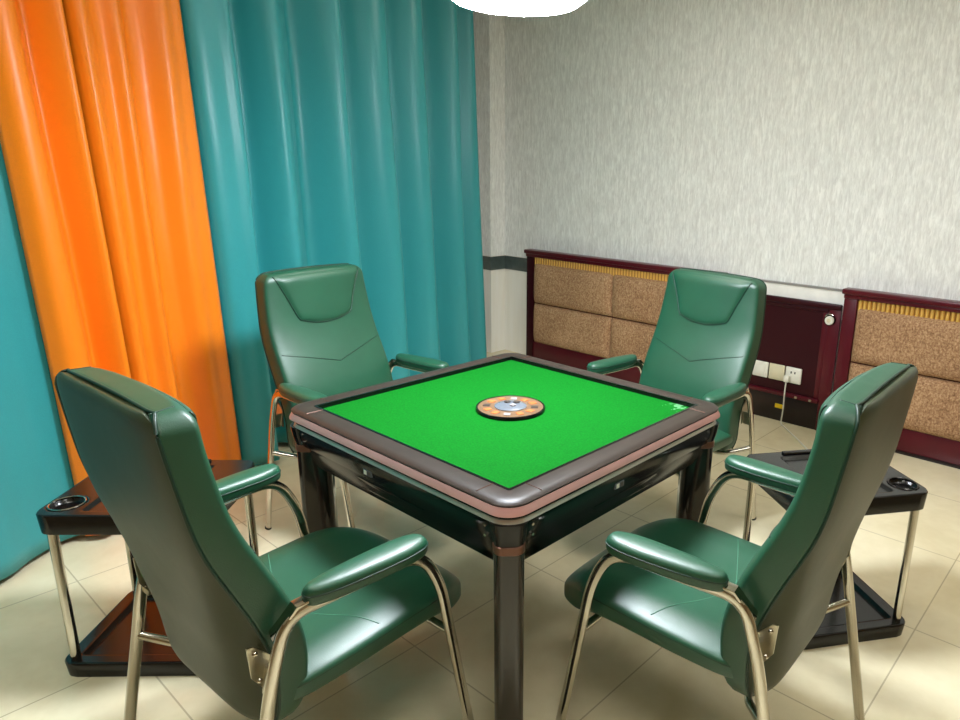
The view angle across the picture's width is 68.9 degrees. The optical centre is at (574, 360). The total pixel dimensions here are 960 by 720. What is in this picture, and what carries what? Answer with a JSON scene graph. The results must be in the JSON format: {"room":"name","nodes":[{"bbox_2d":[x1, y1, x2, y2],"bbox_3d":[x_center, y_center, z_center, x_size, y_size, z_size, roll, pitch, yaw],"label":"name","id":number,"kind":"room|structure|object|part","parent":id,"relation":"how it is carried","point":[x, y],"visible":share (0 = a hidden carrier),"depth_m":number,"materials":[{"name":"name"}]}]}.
{"room":"games hall","nodes":[
{"label":"games hall","id":0,"kind":"room"},
{"bbox_2d":[0,350,959,719],"bbox_3d":[-0.864,0.969,2.223,7.600,0.100,6.550,14,19,38],"label":"floor","id":1,"kind":"structure","parent":0,"point":[621,674],"depth_m":2.26,"materials":[{"name":"beige tile"}]},
{"bbox_2d":[36,459,258,676],"bbox_3d":[-1.296,0.635,2.188,0.476,0.540,0.396,1,15,-3],"label":"side table","id":2,"kind":"object","parent":1,"relation":"on","point":[104,652],"visible":0.27,"depth_m":2.07,"materials":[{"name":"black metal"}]},
{"bbox_2d":[65,591,196,676],"bbox_3d":[-1.302,0.872,2.253,0.476,0.048,0.396,1,15,-3],"label":"tray","id":3,"kind":"object","parent":2,"relation":"on","point":[104,652],"depth_m":2.13,"materials":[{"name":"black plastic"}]},
{"bbox_2d":[36,459,254,534],"bbox_3d":[-1.290,0.407,2.127,0.581,0.068,0.577,14,19,38],"label":"tray","id":4,"kind":"object","parent":2,"relation":"on","point":[79,510],"depth_m":1.95,"materials":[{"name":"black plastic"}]},
{"bbox_2d":[55,366,473,719],"bbox_3d":[-0.678,0.506,1.688,0.682,1.088,0.739,13,19,35],"label":"armchair","id":5,"kind":"object","parent":1,"relation":"on","point":[265,632],"visible":1,"depth_m":1.39,"materials":[{"name":"green leather"}]},
{"bbox_3d":[-0.843,0.394,1.427,0.502,0.738,0.179,13,19,35],"label":"panel","id":6,"kind":"part","parent":5,"relation":"part of","materials":[{"name":"green leather"}]},
{"bbox_3d":[-0.814,0.385,1.463,0.508,0.738,0.245,13,19,35],"label":"backrest","id":7,"kind":"part","parent":5,"relation":"part of","materials":[{"name":"green leather"}]},
{"bbox_3d":[-0.936,0.668,1.894,0.024,0.654,0.652,12,18,34],"label":"frame","id":8,"kind":"part","parent":5,"relation":"part of","materials":[{"name":"silver metal"}]},
{"bbox_3d":[-0.624,0.615,1.796,0.529,0.138,0.551,13,19,35],"label":"seat","id":9,"kind":"part","parent":5,"relation":"part of","materials":[{"name":"green leather"}]},
{"bbox_3d":[-0.465,0.774,1.552,0.024,0.654,0.652,13,19,37],"label":"frame","id":10,"kind":"part","parent":5,"relation":"part of","materials":[{"name":"silver metal"}]},
{"bbox_2d":[255,263,448,529],"bbox_3d":[-0.841,0.189,2.837,0.739,1.088,0.682,12,18,33],"label":"armchair","id":11,"kind":"object","parent":1,"relation":"on","point":[320,338],"visible":0.6,"depth_m":2.81,"materials":[{"name":"green leather"}]},
{"bbox_3d":[-1.038,0.454,2.673,0.652,0.654,0.024,12,19,34],"label":"frame","id":12,"kind":"part","parent":11,"relation":"part of","materials":[{"name":"silver metal"}]},
{"bbox_3d":[-1.029,-0.016,2.917,0.245,0.738,0.508,12,18,33],"label":"backrest","id":13,"kind":"part","parent":11,"relation":"part of","materials":[{"name":"green leather"}]},
{"bbox_3d":[-0.703,0.334,3.147,0.652,0.654,0.024,11,18,31],"label":"frame","id":14,"kind":"part","parent":11,"relation":"part of","materials":[{"name":"silver metal"}]},
{"bbox_2d":[289,353,719,719],"bbox_3d":[-0.209,0.515,2.248,0.977,0.796,0.977,14,19,38],"label":"table","id":15,"kind":"object","parent":1,"relation":"on","point":[506,456],"visible":0.99,"depth_m":1.93,"materials":[{"name":"green fabric"}]},
{"bbox_3d":[-0.808,0.581,2.214,0.100,0.655,0.071,0,15,-5],"label":"leg","id":16,"kind":"part","parent":15,"relation":"part of","materials":[{"name":"black metal"}]},
{"bbox_3d":[-0.556,0.302,1.859,0.040,0.018,0.005,14,19,38],"label":"display plate","id":17,"kind":"part","parent":15,"relation":"part of","materials":[{"name":"plastic"}]},
{"bbox_3d":[-0.487,0.369,1.859,0.300,0.043,0.028,14,19,38],"label":"drawer","id":18,"kind":"part","parent":15,"relation":"part of","materials":[{"name":"black plastic"}]},
{"bbox_3d":[-0.199,0.148,2.148,0.966,0.018,0.966,14,19,38],"label":"frame","id":19,"kind":"part","parent":15,"relation":"part of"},
{"bbox_3d":[-0.160,0.741,1.690,0.071,0.655,0.100,0,15,-5],"label":"leg","id":20,"kind":"part","parent":15,"relation":"part of","materials":[{"name":"black metal"}]},
{"bbox_3d":[-0.199,0.143,2.147,0.201,0.004,0.201,1,15,-1],"label":"dial plate","id":21,"kind":"part","parent":15,"relation":"part of","materials":[{"name":"orange plastic"}]},
{"bbox_3d":[0.118,0.328,1.829,0.005,0.018,0.040,14,19,38],"label":"display plate","id":22,"kind":"part","parent":15,"relation":"part of","materials":[{"name":"plastic"}]},
{"bbox_3d":[0.134,0.371,1.914,0.028,0.043,0.300,14,19,38],"label":"drawer","id":23,"kind":"part","parent":15,"relation":"part of","materials":[{"name":"black plastic"}]},
{"bbox_3d":[0.387,0.584,2.318,0.100,0.655,0.071,0,15,-5],"label":"leg","id":24,"kind":"part","parent":15,"relation":"part of","materials":[{"name":"black metal"}]},
{"bbox_2d":[524,249,726,383],"bbox_3d":[0.283,-0.294,5.085,1.764,0.893,0.096,14,19,38],"label":"headboard","id":25,"kind":"object","parent":1,"relation":"on","point":[582,310],"visible":0.62,"depth_m":5.15,"materials":[{"name":"brown fabric"}]},
{"bbox_3d":[-0.343,-0.429,5.618,0.075,0.842,0.064,14,19,38],"label":"post","id":26,"kind":"part","parent":25,"relation":"part of","materials":[{"name":"brown wood"}]},
{"bbox_2d":[533,303,611,357],"bbox_3d":[-0.042,-0.233,5.353,0.782,0.318,0.050,14,19,38],"label":"cushion","id":27,"kind":"object","parent":25,"relation":"on","point":[575,331],"depth_m":5.31,"materials":[{"name":"brown fabric"}]},
{"bbox_2d":[534,264,613,316],"bbox_3d":[-0.034,-0.544,5.268,0.782,0.316,0.050,14,19,38],"label":"cushion","id":28,"kind":"object","parent":25,"relation":"on","point":[585,291],"depth_m":5.22,"materials":[{"name":"brown fabric"}]},
{"bbox_3d":[0.286,0.052,5.194,1.590,0.132,0.058,14,19,38],"label":"panel","id":29,"kind":"part","parent":25,"relation":"part of","materials":[{"name":"brown wood"}]},
{"bbox_3d":[0.296,-0.699,4.978,1.764,0.055,0.088,14,19,38],"label":"rail","id":30,"kind":"part","parent":25,"relation":"part of","materials":[{"name":"brown wood"}]},
{"bbox_2d":[610,318,655,362],"bbox_3d":[0.565,-0.083,4.862,0.800,0.318,0.050,14,19,38],"label":"cushion","id":31,"kind":"object","parent":25,"relation":"on","point":[627,335],"depth_m":4.96,"materials":[{"name":"brown fabric"}]},
{"bbox_2d":[612,275,666,324],"bbox_3d":[0.573,-0.395,4.777,0.800,0.316,0.050,14,19,38],"label":"cushion","id":32,"kind":"object","parent":25,"relation":"on","point":[636,299],"depth_m":4.86,"materials":[{"name":"brown fabric"}]},
{"bbox_2d":[587,268,766,520],"bbox_3d":[0.376,0.192,2.943,0.739,1.088,0.682,-13,21,-43],"label":"armchair","id":33,"kind":"object","parent":1,"relation":"on","point":[706,340],"visible":0.65,"depth_m":2.96,"materials":[{"name":"green leather"}]},
{"bbox_3d":[0.182,0.337,3.221,0.652,0.654,0.024,-12,21,-42],"label":"frame","id":34,"kind":"part","parent":33,"relation":"part of","materials":[{"name":"silver metal"}]},
{"bbox_3d":[0.545,-0.013,3.057,0.245,0.738,0.508,-13,21,-43],"label":"backrest","id":35,"kind":"part","parent":33,"relation":"part of","materials":[{"name":"green leather"}]},
{"bbox_3d":[0.306,0.336,2.913,0.551,0.138,0.529,-13,21,-43],"label":"seat","id":36,"kind":"part","parent":33,"relation":"part of","materials":[{"name":"green leather"}]},
{"bbox_3d":[0.600,0.457,2.818,0.024,0.654,0.652,15,20,41],"label":"frame","id":37,"kind":"part","parent":33,"relation":"part of","materials":[{"name":"silver metal"}]},
{"bbox_2d":[556,362,918,719],"bbox_3d":[0.377,0.503,1.799,0.739,1.088,0.682,13,19,36],"label":"armchair","id":38,"kind":"object","parent":1,"relation":"on","point":[740,610],"visible":1,"depth_m":1.53,"materials":[{"name":"green leather"}]},
{"bbox_3d":[0.299,0.614,1.890,0.551,0.138,0.529,13,19,36],"label":"seat","id":39,"kind":"part","parent":38,"relation":"part of","materials":[{"name":"green leather"}]},
{"bbox_3d":[0.210,0.775,1.613,0.652,0.654,0.024,12,19,35],"label":"frame","id":40,"kind":"part","parent":38,"relation":"part of","materials":[{"name":"silver metal"}]},
{"bbox_3d":[0.577,0.661,2.065,0.652,0.654,0.024,14,19,38],"label":"frame","id":41,"kind":"part","parent":38,"relation":"part of","materials":[{"name":"silver metal"}]},
{"bbox_3d":[0.564,0.379,1.616,0.245,0.738,0.508,13,19,36],"label":"backrest","id":42,"kind":"part","parent":38,"relation":"part of","materials":[{"name":"green leather"}]},
{"bbox_3d":[0.601,0.388,1.588,0.179,0.738,0.502,13,19,36],"label":"panel","id":43,"kind":"part","parent":38,"relation":"part of","materials":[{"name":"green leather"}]},
{"bbox_2d":[743,449,927,649],"bbox_3d":[0.868,0.632,2.410,0.476,0.540,0.396,-2,16,-13],"label":"side table","id":44,"kind":"object","parent":1,"relation":"on","point":[876,619],"visible":0.34,"depth_m":2.32,"materials":[{"name":"black plastic"}]},
{"bbox_2d":[747,449,927,515],"bbox_3d":[0.874,0.404,2.349,0.567,0.068,0.582,14,19,38],"label":"tray","id":45,"kind":"object","parent":44,"relation":"on","point":[897,492],"depth_m":2.24,"materials":[{"name":"black plastic"}]},
{"bbox_2d":[804,568,904,649],"bbox_3d":[0.862,0.869,2.475,0.476,0.048,0.396,-2,16,-13],"label":"tray","id":46,"kind":"object","parent":44,"relation":"on","point":[876,620],"depth_m":2.35,"materials":[{"name":"black plastic"}]},
{"bbox_2d":[832,287,959,468],"bbox_3d":[2.375,0.221,3.392,2.203,0.893,0.096,14,19,38],"label":"headboard","id":47,"kind":"object","parent":1,"relation":"on","point":[878,328],"visible":0.73,"depth_m":3.76,"materials":[{"name":"brown fabric"}]},
{"bbox_3d":[1.582,0.045,4.061,0.075,0.842,0.064,14,19,38],"label":"post","id":48,"kind":"part","parent":47,"relation":"part of","materials":[{"name":"brown wood"}]},
{"bbox_3d":[2.389,-0.183,3.285,2.203,0.055,0.088,14,19,38],"label":"rail","id":49,"kind":"part","parent":47,"relation":"part of","materials":[{"name":"brown wood"}]},
{"bbox_2d":[848,362,959,440],"bbox_3d":[1.881,0.241,3.797,0.777,0.318,0.050,14,19,38],"label":"cushion","id":50,"kind":"object","parent":47,"relation":"on","point":[933,413],"depth_m":3.73,"materials":[{"name":"brown fabric"}]},
{"bbox_2d":[851,309,959,381],"bbox_3d":[1.889,-0.071,3.712,0.777,0.316,0.050,14,19,38],"label":"cushion","id":51,"kind":"object","parent":47,"relation":"on","point":[929,342],"depth_m":3.74,"materials":[{"name":"brown fabric"}]},
{"bbox_3d":[2.378,0.568,3.501,2.029,0.132,0.058,14,19,38],"label":"panel","id":52,"kind":"part","parent":47,"relation":"part of","materials":[{"name":"brown wood"}]},
{"bbox_2d":[473,10,504,352],"bbox_3d":[-0.840,-1.486,5.726,0.585,2.800,0.160,14,19,38],"label":"wall pillar","id":53,"kind":"structure","parent":0,"point":[489,29],"depth_m":5.48,"materials":[{"name":"beige paint"}]},
{"bbox_2d":[505,0,959,391],"bbox_3d":[1.244,-1.023,4.222,7.600,2.800,0.130,14,19,38],"label":"wall","id":54,"kind":"structure","parent":0,"point":[808,142],"depth_m":4.24,"materials":[{"name":"grey paper"}]},
{"bbox_2d":[483,255,526,271],"bbox_3d":[-0.700,-0.825,5.764,1.000,0.110,0.166,14,19,38],"label":"trim","id":55,"kind":"structure","parent":54,"relation":"attached to","point":[495,262],"depth_m":5.69,"materials":[{"name":"stone"}]},
{"bbox_2d":[743,294,842,429],"bbox_3d":[1.247,-0.010,4.331,0.760,0.790,0.036,14,19,38],"label":"wall panel","id":56,"kind":"object","parent":54,"relation":"attached to","point":[795,334],"depth_m":4.24,"materials":[{"name":"brown wood"}]},
{"bbox_2d":[752,360,768,377],"bbox_3d":[1.185,0.051,4.403,0.102,0.100,0.020,14,19,38],"label":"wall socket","id":57,"kind":"object","parent":56,"relation":"attached to","point":[761,367],"visible":0.88,"depth_m":4.39,"materials":[{"name":"white plastic"}]},
{"bbox_2d":[755,363,764,374],"bbox_3d":[1.180,0.053,4.398,0.060,0.072,0.005,14,19,38],"label":"rocker switch","id":58,"kind":"object","parent":57,"relation":"attached to","point":[759,367],"depth_m":4.40,"materials":[{"name":"white plastic"}]},
{"bbox_2d":[768,363,784,380],"bbox_3d":[1.269,0.072,4.337,0.102,0.100,0.019,14,19,38],"label":"wall socket","id":59,"kind":"object","parent":56,"relation":"attached to","point":[776,371],"visible":0.91,"depth_m":4.33,"materials":[{"name":"beige plastic"}]},
{"bbox_2d":[775,403,782,408],"bbox_3d":[1.296,0.288,4.369,0.060,0.028,0.004,14,19,38],"label":"tag","id":60,"kind":"object","parent":56,"relation":"attached to","point":[780,406],"visible":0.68,"depth_m":4.37,"materials":[{"name":"yellow plastic"}]},
{"bbox_3d":[1.221,0.280,4.444,0.690,0.170,0.010,14,19,38],"label":"board","id":61,"kind":"part","parent":56,"relation":"part of","materials":[{"name":"black paint"}]},
{"bbox_2d":[785,366,801,384],"bbox_3d":[1.352,0.092,4.269,0.102,0.100,0.020,14,19,38],"label":"wall socket","id":62,"kind":"object","parent":56,"relation":"attached to","point":[795,374],"visible":0.86,"depth_m":4.25,"materials":[{"name":"white plastic"}]},
{"bbox_2d":[780,375,807,448],"bbox_3d":[1.328,0.311,4.062,0.040,0.315,0.546,0,15,-5],"label":"power cord","id":63,"kind":"object","parent":56,"relation":"hanging from","point":[786,379],"visible":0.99,"depth_m":4.26,"materials":[{"name":"white plastic"}]},
{"bbox_3d":[1.260,-0.363,4.239,0.760,0.060,0.026,14,19,38],"label":"rail","id":64,"kind":"part","parent":56,"relation":"part of","materials":[{"name":"brown wood"}]},
{"bbox_3d":[1.496,-0.239,4.051,0.072,0.073,0.026,14,19,38],"label":"wall dial","id":65,"kind":"part","parent":56,"relation":"part of","materials":[{"name":"white plastic"}]},
{"bbox_3d":[1.494,-0.234,4.051,0.052,0.052,0.017,14,19,38],"label":"knob","id":66,"kind":"part","parent":56,"relation":"part of","materials":[{"name":"white plastic"}]},
{"bbox_2d":[761,279,844,319],"bbox_3d":[1.270,-0.396,4.251,0.880,0.177,0.026,14,19,38],"label":"trim","id":67,"kind":"structure","parent":54,"relation":"attached to","point":[777,288],"depth_m":4.14,"materials":[{"name":"grey metal"}]},
{"bbox_3d":[-0.790,-1.829,1.462,7.600,0.100,6.550,14,19,38],"label":"ceiling","id":68,"kind":"structure","parent":0,"visible":0},
{"bbox_2d":[0,143,77,580],"bbox_3d":[-2.261,-0.440,1.705,0.142,2.758,1.640,8,17,23],"label":"curtain","id":69,"kind":"object","parent":68,"relation":"hanging from","point":[35,470],"visible":0.91,"depth_m":2.52,"materials":[{"name":"teal fabric"}]},
{"bbox_2d":[0,0,130,535],"bbox_3d":[-1.892,-0.648,2.505,0.119,2.758,0.358,8,16,21],"label":"curtain","id":70,"kind":"object","parent":68,"relation":"hanging from","point":[44,142],"visible":0.68,"depth_m":2.50,"materials":[{"name":"orange fabric"}]},
{"bbox_2d":[62,0,241,459],"bbox_3d":[-1.736,-0.734,2.837,0.096,2.758,0.562,8,17,24],"label":"curtain","id":71,"kind":"object","parent":68,"relation":"hanging from","point":[130,61],"visible":0.7,"depth_m":2.84,"materials":[{"name":"orange fabric"}]},
{"bbox_2d":[179,0,486,464],"bbox_3d":[-1.166,-1.056,4.076,0.251,2.758,2.396,8,16,23],"label":"curtain","id":72,"kind":"object","parent":68,"relation":"hanging from","point":[329,131],"visible":0.84,"depth_m":3.78,"materials":[{"name":"teal fabric"}]},
{"bbox_2d":[453,0,586,15],"bbox_3d":[-0.148,-1.387,1.768,0.420,0.879,0.420,14,19,38],"label":"pendant lamp","id":73,"kind":"object","parent":68,"relation":"hanging from","point":[499,7],"visible":1,"depth_m":1.88,"materials":[{"name":"white"}]}
]}

